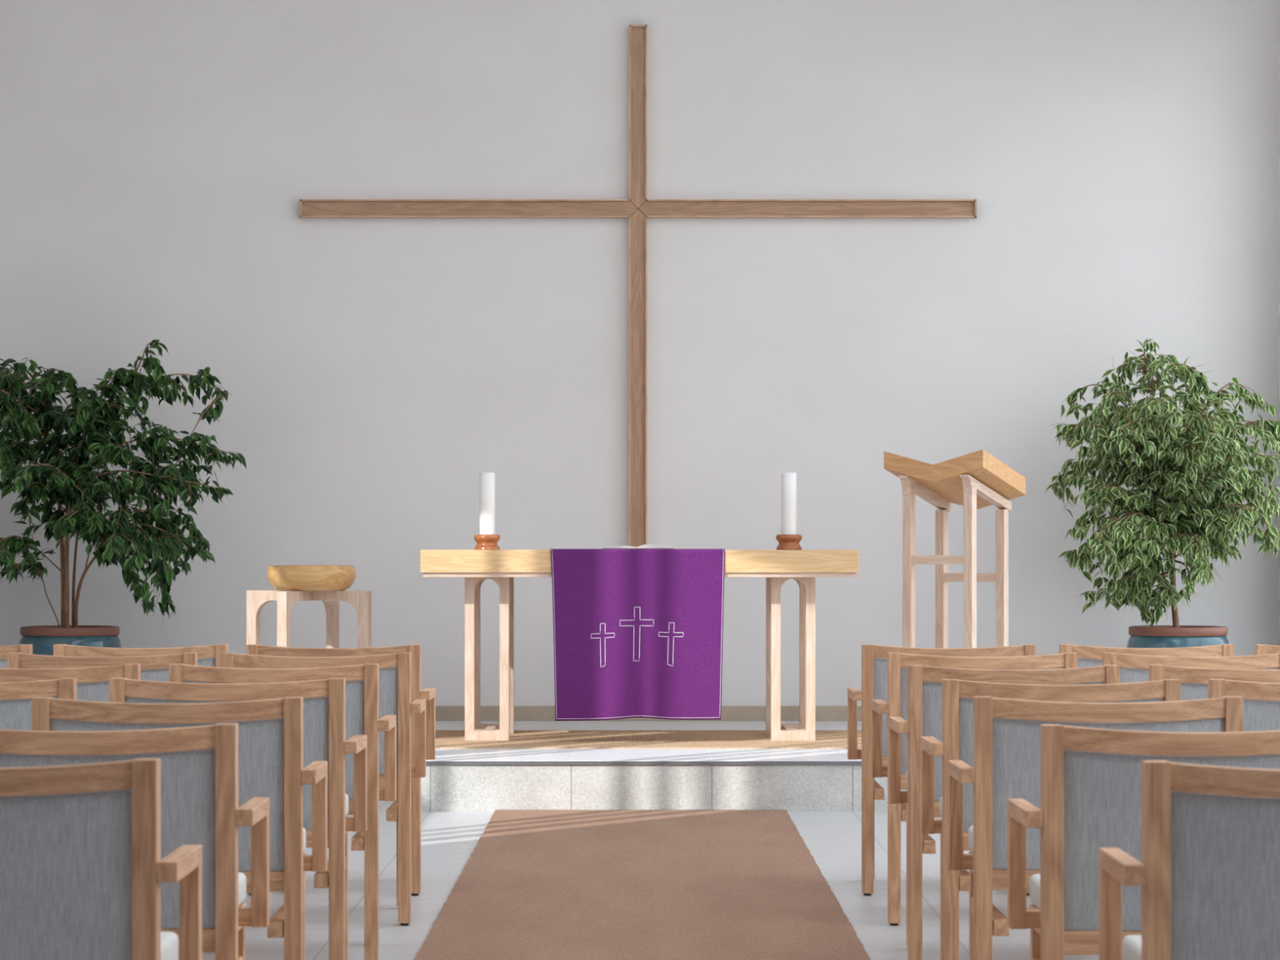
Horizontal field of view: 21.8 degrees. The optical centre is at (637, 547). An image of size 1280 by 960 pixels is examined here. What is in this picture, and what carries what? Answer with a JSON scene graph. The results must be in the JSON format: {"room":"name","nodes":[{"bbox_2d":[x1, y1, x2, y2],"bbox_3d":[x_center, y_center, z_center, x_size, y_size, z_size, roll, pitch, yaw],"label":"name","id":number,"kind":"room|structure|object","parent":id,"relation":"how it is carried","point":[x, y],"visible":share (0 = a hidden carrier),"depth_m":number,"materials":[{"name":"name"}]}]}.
{"room":"house of worship","nodes":[
{"label":"house of worship","id":0,"kind":"room"},
{"bbox_2d":[0,0,1278,706],"bbox_3d":[-0.030,-2.278,17.545,7.380,7.200,0.250,0,0,0],"label":"wall","id":1,"kind":"structure","parent":0,"point":[1118,159],"depth_m":17.42,"materials":[{"name":"white paint"}]},
{"bbox_2d":[299,24,976,548],"bbox_3d":[0.003,-1.327,17.392,3.540,2.819,0.054,0,0,0],"label":"wall cross","id":2,"kind":"object","parent":1,"relation":"attached to","point":[637,208],"visible":0.88,"depth_m":17.39,"materials":[{"name":"brown wood"}]},
{"bbox_2d":[435,706,861,720],"bbox_3d":[-0.030,0.868,17.414,6.778,0.078,0.012,0,0,0],"label":"baseboard","id":3,"kind":"structure","parent":1,"relation":"attached to","point":[442,713],"depth_m":17.41,"materials":[{"name":"wood"}]},
{"bbox_2d":[202,811,1098,959],"bbox_3d":[-0.030,1.222,7.110,7.380,0.200,21.220,0,0,0],"label":"floor","id":4,"kind":"structure","parent":0,"point":[449,839],"depth_m":10.78,"materials":[{"name":"tile"}]},
{"bbox_2d":[0,644,32,668],"bbox_3d":[-2.236,0.717,10.945,0.621,0.810,0.539,0,0,0],"label":"armchair","id":5,"kind":"object","parent":4,"relation":"on","point":[23,648],"visible":0.02,"depth_m":10.70,"materials":[{"name":"brown wood"}]},
{"bbox_2d":[0,677,76,755],"bbox_3d":[-1.625,0.717,8.165,0.621,0.810,0.539,0,0,0],"label":"armchair","id":6,"kind":"object","parent":4,"relation":"on","point":[14,714],"visible":0.1,"depth_m":7.92,"materials":[{"name":"brown wood"}]},
{"bbox_2d":[0,663,140,723],"bbox_3d":[-1.617,0.717,9.146,0.621,0.810,0.539,0,0,0],"label":"armchair","id":7,"kind":"object","parent":4,"relation":"on","point":[97,691],"visible":0.1,"depth_m":8.89,"materials":[{"name":"brown wood"}]},
{"bbox_2d":[0,758,202,959],"bbox_3d":[-0.988,0.717,5.122,0.621,0.810,0.539,0,0,0],"label":"armchair","id":8,"kind":"object","parent":4,"relation":"on","point":[82,875],"visible":1,"depth_m":4.88,"materials":[{"name":"grey fabric"}]},
{"bbox_2d":[6,652,197,700],"bbox_3d":[-1.591,0.717,10.095,0.621,0.810,0.539,0,0,0],"label":"armchair","id":9,"kind":"object","parent":4,"relation":"on","point":[14,660],"visible":0.07,"depth_m":9.84,"materials":[{"name":"brown wood"}]},
{"bbox_2d":[0,723,269,959],"bbox_3d":[-0.992,0.717,6.106,0.621,0.810,0.539,0,0,0],"label":"armchair","id":10,"kind":"object","parent":4,"relation":"on","point":[199,788],"visible":0.37,"depth_m":5.86,"materials":[{"name":"brown wood"}]},
{"bbox_2d":[53,644,228,683],"bbox_3d":[-1.607,0.717,10.966,0.621,0.810,0.539,0,0,0],"label":"armchair","id":11,"kind":"object","parent":4,"relation":"on","point":[214,651],"visible":0.09,"depth_m":10.71,"materials":[{"name":"brown wood"}]},
{"bbox_2d":[31,697,327,959],"bbox_3d":[-0.982,0.717,7.151,0.621,0.810,0.539,0,0,0],"label":"armchair","id":12,"kind":"object","parent":4,"relation":"on","point":[270,752],"visible":0.38,"depth_m":6.91,"materials":[{"name":"brown wood"}]},
{"bbox_2d":[109,677,367,959],"bbox_3d":[-0.979,0.717,8.165,0.621,0.810,0.539,0,0,0],"label":"armchair","id":13,"kind":"object","parent":4,"relation":"on","point":[324,717],"visible":0.29,"depth_m":7.92,"materials":[{"name":"brown wood"}]},
{"bbox_2d":[168,663,396,959],"bbox_3d":[-0.978,0.717,9.146,0.621,0.810,0.539,0,0,0],"label":"armchair","id":14,"kind":"object","parent":4,"relation":"on","point":[362,697],"visible":0.23,"depth_m":8.90,"materials":[{"name":"brown wood"}]},
{"bbox_2d":[221,652,426,925],"bbox_3d":[-0.956,0.717,10.095,0.621,0.810,0.539,0,0,0],"label":"armchair","id":15,"kind":"object","parent":4,"relation":"on","point":[400,811],"visible":0.3,"depth_m":9.85,"materials":[{"name":"brown wood"}]},
{"bbox_2d":[246,644,435,895],"bbox_3d":[-0.979,0.717,10.945,0.621,0.810,0.539,0,0,0],"label":"armchair","id":16,"kind":"object","parent":4,"relation":"on","point":[428,694],"visible":0.1,"depth_m":10.70,"materials":[{"name":"brown wood"}]},
{"bbox_2d":[413,809,871,959],"bbox_3d":[0.013,1.118,7.670,1.242,0.007,12.940,0,0,0],"label":"carpet runner","id":17,"kind":"object","parent":4,"relation":"on","point":[535,884],"visible":1,"depth_m":10.76,"materials":[{"name":"brown carpet"}]},
{"bbox_2d":[378,720,907,811],"bbox_3d":[-0.030,1.014,15.780,6.778,0.215,3.278,0,0,0],"label":"podium","id":18,"kind":"object","parent":4,"relation":"on","point":[457,780],"visible":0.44,"depth_m":14.15,"materials":[{"name":"stone"}]},
{"bbox_2d":[0,339,246,655],"bbox_3d":[-2.668,-0.071,16.580,1.443,1.956,1.067,0,0,0],"label":"fig tree","id":19,"kind":"object","parent":18,"relation":"on","point":[71,486],"visible":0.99,"depth_m":16.53,"materials":[{"name":"green plant"}]},
{"bbox_2d":[246,590,371,648],"bbox_3d":[-1.575,0.555,15.900,0.479,0.702,0.479,0,0,-27],"label":"stand","id":20,"kind":"object","parent":18,"relation":"on","point":[256,600],"visible":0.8,"depth_m":15.83,"materials":[{"name":"brown wood"}]},
{"bbox_2d":[266,564,356,591],"bbox_3d":[-1.561,0.143,15.900,0.427,0.121,0.427,0,0,0],"label":"bowl","id":21,"kind":"object","parent":20,"relation":"on","point":[281,577],"visible":1,"depth_m":15.73,"materials":[{"name":"brown wood"}]},
{"bbox_2d":[435,729,861,748],"bbox_3d":[0.000,0.903,15.700,2.404,0.007,1.400,0,0,0],"label":"mat","id":22,"kind":"object","parent":18,"relation":"on","point":[445,739],"visible":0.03,"depth_m":15.56,"materials":[{"name":"brown carpet"}]},
{"bbox_2d":[420,550,858,740],"bbox_3d":[0.010,0.454,15.852,2.032,0.890,0.955,0,0,0],"label":"altar table","id":23,"kind":"object","parent":22,"relation":"on","point":[501,566],"visible":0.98,"depth_m":15.52,"materials":[{"name":"brown wood"}]},
{"bbox_2d":[474,534,500,550],"bbox_3d":[-0.719,-0.028,15.850,0.126,0.074,0.126,0,0,0],"label":"candle holder","id":24,"kind":"object","parent":23,"relation":"on","point":[484,542],"visible":1,"depth_m":15.80,"materials":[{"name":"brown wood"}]},
{"bbox_2d":[480,472,494,534],"bbox_3d":[-0.718,-0.207,15.850,0.073,0.307,0.073,0,0,0],"label":"candle","id":25,"kind":"object","parent":24,"relation":"on","point":[486,479],"visible":1,"depth_m":15.82,"materials":[{"name":"white wax"}]},
{"bbox_2d":[550,548,724,720],"bbox_3d":[0.001,0.402,15.630,0.807,0.796,0.579,0,0,0],"label":"altar cloth","id":26,"kind":"object","parent":23,"relation":"on","point":[638,633],"visible":1,"depth_m":15.37,"materials":[{"name":"purple fabric"}]},
{"bbox_2d":[603,543,672,547],"bbox_3d":[0.001,-0.008,15.720,0.336,0.024,0.230,0,0,0],"label":"open book","id":27,"kind":"object","parent":26,"relation":"on","point":[648,545],"visible":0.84,"depth_m":15.61,"materials":[{"name":"paper"}]},
{"bbox_2d":[775,534,802,550],"bbox_3d":[0.723,-0.028,15.850,0.126,0.074,0.126,0,0,0],"label":"candle holder","id":28,"kind":"object","parent":23,"relation":"on","point":[786,542],"visible":1,"depth_m":15.80,"materials":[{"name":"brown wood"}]},
{"bbox_2d":[781,472,796,534],"bbox_3d":[0.722,-0.207,15.850,0.073,0.307,0.073,0,0,0],"label":"candle","id":29,"kind":"object","parent":28,"relation":"on","point":[788,480],"visible":1,"depth_m":15.82,"materials":[{"name":"white wax"}]},
{"bbox_2d":[884,449,1025,648],"bbox_3d":[1.506,0.224,15.752,0.530,1.365,0.435,0,0,34],"label":"lectern","id":30,"kind":"object","parent":18,"relation":"on","point":[976,480],"visible":0.59,"depth_m":15.69,"materials":[{"name":"brown wood"}]},
{"bbox_2d":[1044,337,1279,648],"bbox_3d":[2.704,-0.077,16.657,1.278,1.968,1.110,0,0,-17],"label":"fig tree","id":31,"kind":"object","parent":18,"relation":"on","point":[1193,476],"visible":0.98,"depth_m":16.53,"materials":[{"name":"green plant"}]},
{"bbox_2d":[847,644,1035,895],"bbox_3d":[1.005,0.717,10.945,0.621,0.810,0.539,0,0,0],"label":"armchair","id":32,"kind":"object","parent":4,"relation":"on","point":[873,671],"visible":0.2,"depth_m":10.70,"materials":[{"name":"brown wood"}]},
{"bbox_2d":[871,652,1077,925],"bbox_3d":[1.025,0.717,10.095,0.621,0.810,0.539,0,0,0],"label":"armchair","id":33,"kind":"object","parent":4,"relation":"on","point":[896,813],"visible":0.19,"depth_m":9.85,"materials":[{"name":"brown wood"}]},
{"bbox_2d":[888,664,1119,959],"bbox_3d":[0.998,0.717,9.056,0.621,0.810,0.539,0,0,0],"label":"armchair","id":34,"kind":"object","parent":4,"relation":"on","point":[924,699],"visible":0.3,"depth_m":8.81,"materials":[{"name":"brown wood"}]},
{"bbox_2d":[920,679,1180,959],"bbox_3d":[1.004,0.717,8.095,0.621,0.810,0.539,0,0,0],"label":"armchair","id":35,"kind":"object","parent":4,"relation":"on","point":[957,744],"visible":0.2,"depth_m":7.85,"materials":[{"name":"brown wood"}]},
{"bbox_2d":[947,696,1243,959],"bbox_3d":[0.986,0.717,7.186,0.621,0.810,0.539,0,0,0],"label":"armchair","id":36,"kind":"object","parent":4,"relation":"on","point":[1006,752],"visible":0.31,"depth_m":6.94,"materials":[{"name":"brown wood"}]},
{"bbox_2d":[1007,724,1279,959],"bbox_3d":[0.992,0.717,6.075,0.621,0.810,0.539,0,0,0],"label":"armchair","id":37,"kind":"object","parent":4,"relation":"on","point":[1089,802],"visible":0.52,"depth_m":5.83,"materials":[{"name":"brown wood"}]},
{"bbox_2d":[1059,644,1234,684],"bbox_3d":[1.647,0.717,10.966,0.621,0.810,0.539,0,0,0],"label":"armchair","id":38,"kind":"object","parent":4,"relation":"on","point":[1095,653],"visible":0.04,"depth_m":10.71,"materials":[{"name":"brown wood"}]},
{"bbox_2d":[1098,760,1279,959],"bbox_3d":[1.021,0.717,5.075,0.621,0.810,0.539,0,0,0],"label":"armchair","id":39,"kind":"object","parent":4,"relation":"on","point":[1207,874],"visible":1,"depth_m":4.83,"materials":[{"name":"grey fabric"}]},
{"bbox_2d":[1102,652,1279,701],"bbox_3d":[1.665,0.717,10.105,0.621,0.810,0.539,0,0,0],"label":"armchair","id":40,"kind":"object","parent":4,"relation":"on","point":[1265,661],"visible":0.09,"depth_m":9.85,"materials":[{"name":"brown wood"}]},
{"bbox_2d":[1149,664,1279,721],"bbox_3d":[1.646,0.717,9.075,0.621,0.810,0.539,0,0,0],"label":"armchair","id":41,"kind":"object","parent":4,"relation":"on","point":[1188,675],"visible":0.09,"depth_m":8.82,"materials":[{"name":"brown wood"}]},
{"bbox_2d":[1208,679,1279,755],"bbox_3d":[1.640,0.717,8.105,0.621,0.810,0.539,0,0,0],"label":"armchair","id":42,"kind":"object","parent":4,"relation":"on","point":[1258,715],"visible":0.12,"depth_m":7.86,"materials":[{"name":"brown wood"}]},
{"bbox_2d":[1254,644,1279,669],"bbox_3d":[2.278,0.717,10.945,0.621,0.810,0.539,0,0,0],"label":"armchair","id":43,"kind":"object","parent":4,"relation":"on","point":[1260,649],"visible":0.05,"depth_m":10.70,"materials":[{"name":"brown wood"}]},
{"bbox_2d":[1278,0,1279,645],"bbox_3d":[3.470,-2.178,7.110,0.220,7.000,20.620,0,0,0],"label":"wall","id":44,"kind":"structure","parent":0,"point":[1278,0],"depth_m":17.39,"materials":[{"name":"white paint"}]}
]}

